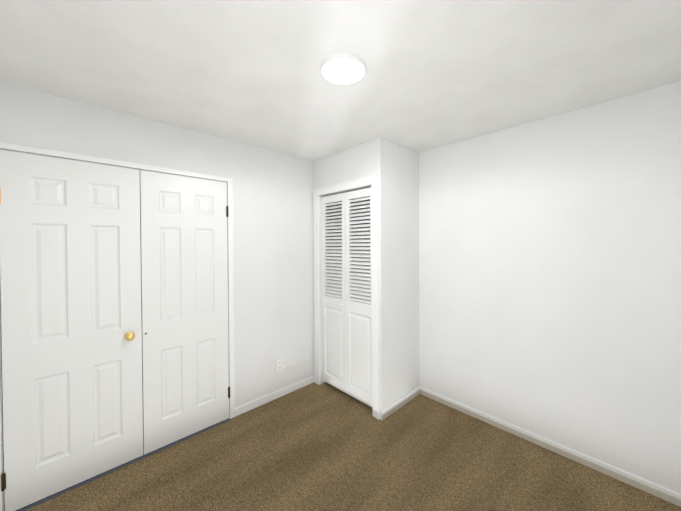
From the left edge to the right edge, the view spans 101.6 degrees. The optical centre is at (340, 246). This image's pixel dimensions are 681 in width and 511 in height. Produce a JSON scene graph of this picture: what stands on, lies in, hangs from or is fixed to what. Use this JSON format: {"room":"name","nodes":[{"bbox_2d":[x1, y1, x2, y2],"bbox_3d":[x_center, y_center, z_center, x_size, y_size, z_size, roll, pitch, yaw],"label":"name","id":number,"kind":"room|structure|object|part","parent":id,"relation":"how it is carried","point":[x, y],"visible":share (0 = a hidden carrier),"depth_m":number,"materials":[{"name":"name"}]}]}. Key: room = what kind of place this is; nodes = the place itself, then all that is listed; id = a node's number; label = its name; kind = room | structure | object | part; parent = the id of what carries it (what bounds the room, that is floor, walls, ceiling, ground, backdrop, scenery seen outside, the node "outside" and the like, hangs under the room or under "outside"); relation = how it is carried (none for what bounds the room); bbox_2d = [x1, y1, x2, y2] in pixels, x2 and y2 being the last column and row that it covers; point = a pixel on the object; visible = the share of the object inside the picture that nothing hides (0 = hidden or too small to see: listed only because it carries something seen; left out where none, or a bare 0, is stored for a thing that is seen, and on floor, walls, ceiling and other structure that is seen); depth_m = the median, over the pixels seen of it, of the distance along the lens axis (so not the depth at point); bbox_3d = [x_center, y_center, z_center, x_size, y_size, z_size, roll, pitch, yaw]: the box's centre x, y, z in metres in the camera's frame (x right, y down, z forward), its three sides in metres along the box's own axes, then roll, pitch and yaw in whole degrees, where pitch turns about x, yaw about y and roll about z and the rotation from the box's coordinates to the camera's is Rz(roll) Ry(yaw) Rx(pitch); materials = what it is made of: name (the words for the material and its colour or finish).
{"room":"empty bedroom","nodes":[
{"label":"empty bedroom","id":0,"kind":"room"},
{"bbox_2d":[0,82,314,496],"bbox_3d":[-1.021,0.285,2.466,3.324,2.440,0.120,-1,1,-43],"label":"wall","id":1,"kind":"structure","parent":0,"point":[273,240],"depth_m":2.55,"materials":[{"name":"paint"}]},
{"bbox_2d":[0,150,142,510],"bbox_3d":[-1.653,0.480,1.755,0.651,2.048,0.094,-1,1,-43],"label":"door leaf","id":2,"kind":"structure","parent":1,"relation":"in","point":[70,282],"depth_m":1.73,"materials":[{"name":"white paint"}]},
{"bbox_3d":[-1.454,0.622,1.919,0.057,0.057,0.059,-1,1,-43],"label":"knob","id":3,"kind":"part","parent":2,"relation":"part of","materials":[{"name":"gold metal"}]},
{"bbox_2d":[0,142,234,510],"bbox_3d":[-1.453,0.461,1.998,1.361,2.103,0.090,-1,1,-43],"label":"door frame","id":4,"kind":"structure","parent":1,"relation":"attached to","point":[97,160],"depth_m":2.03,"materials":[{"name":"white paint"}]},
{"bbox_2d":[140,170,229,454],"bbox_3d":[-1.204,0.473,2.211,0.621,2.048,0.047,-1,1,-43],"label":"door leaf","id":5,"kind":"structure","parent":1,"relation":"in","point":[184,303],"depth_m":2.17,"materials":[{"name":"white paint"}]},
{"bbox_2d":[235,375,314,416],"bbox_3d":[-0.610,1.463,2.767,0.899,0.074,0.013,-1,1,-43],"label":"baseboard","id":6,"kind":"structure","parent":1,"relation":"attached to","point":[253,404],"depth_m":2.71,"materials":[{"name":"white paint"}]},
{"bbox_2d":[275,355,314,371],"bbox_3d":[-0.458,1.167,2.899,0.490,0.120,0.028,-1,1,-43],"label":"electrical outlet","id":7,"kind":"object","parent":1,"relation":"attached to","point":[279,366],"visible":0.94,"depth_m":2.76,"materials":[{"name":"white plastic"}]},
{"bbox_2d":[0,0,680,160],"bbox_3d":[-0.027,-0.980,1.391,3.324,0.100,3.000,-1,1,-43],"label":"ceiling","id":8,"kind":"structure","parent":0,"point":[439,73],"depth_m":1.39,"materials":[{"name":"paint"}]},
{"bbox_2d":[320,52,365,84],"bbox_3d":[0.014,-0.915,1.442,0.238,0.032,0.238,-1,1,-43],"label":"ceiling light","id":9,"kind":"object","parent":8,"relation":"in","point":[342,68],"visible":1,"depth_m":1.40,"materials":[{"name":"white glass"}]},
{"bbox_2d":[313,137,388,419],"bbox_3d":[0.067,0.275,2.766,0.110,2.440,0.936,-1,1,-43],"label":"wall","id":10,"kind":"structure","parent":0,"point":[364,159],"depth_m":2.45,"materials":[{"name":"paint"}]},
{"bbox_2d":[313,174,379,419],"bbox_3d":[0.023,0.437,2.719,0.021,2.118,0.891,-1,1,-43],"label":"door frame","id":11,"kind":"structure","parent":10,"relation":"attached to","point":[373,181],"depth_m":2.44,"materials":[{"name":"white paint"}]},
{"bbox_2d":[321,187,371,406],"bbox_3d":[0.050,0.461,2.745,0.067,1.990,0.739,-1,1,-43],"label":"door","id":12,"kind":"structure","parent":10,"relation":"in","point":[358,233],"depth_m":2.72,"materials":[{"name":"white paint"}]},
{"bbox_3d":[-0.077,0.460,2.880,0.067,1.990,0.368,-1,1,-43],"label":"bifold door panel","id":13,"kind":"part","parent":12,"relation":"part of","materials":[{"name":"white wood"}]},
{"bbox_2d":[25,382,680,510],"bbox_3d":[-0.011,1.559,1.417,3.324,0.100,3.000,-1,1,-43],"label":"floor","id":14,"kind":"structure","parent":0,"point":[314,446],"depth_m":1.86,"materials":[{"name":"carpet"}]},
{"bbox_2d":[387,140,419,405],"bbox_3d":[0.575,0.273,2.671,0.520,2.440,0.100,-1,1,-43],"label":"wall","id":15,"kind":"structure","parent":0,"point":[403,287],"depth_m":2.62,"materials":[{"name":"paint"}]},
{"bbox_2d":[382,386,419,419],"bbox_3d":[0.585,1.457,2.607,0.620,0.074,0.013,-1,1,-43],"label":"baseboard","id":16,"kind":"structure","parent":15,"relation":"attached to","point":[397,405],"depth_m":2.57,"materials":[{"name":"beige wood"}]},
{"bbox_2d":[419,81,680,492],"bbox_3d":[1.188,0.271,2.474,0.100,2.440,2.900,-1,1,-43],"label":"wall","id":17,"kind":"structure","parent":0,"point":[550,278],"depth_m":1.96,"materials":[{"name":"paint"}]},
{"bbox_2d":[420,386,680,506],"bbox_3d":[1.441,1.456,2.143,0.013,0.074,1.864,-1,1,-43],"label":"baseboard","id":18,"kind":"structure","parent":17,"relation":"attached to","point":[652,488],"depth_m":1.96,"materials":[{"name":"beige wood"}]}
]}

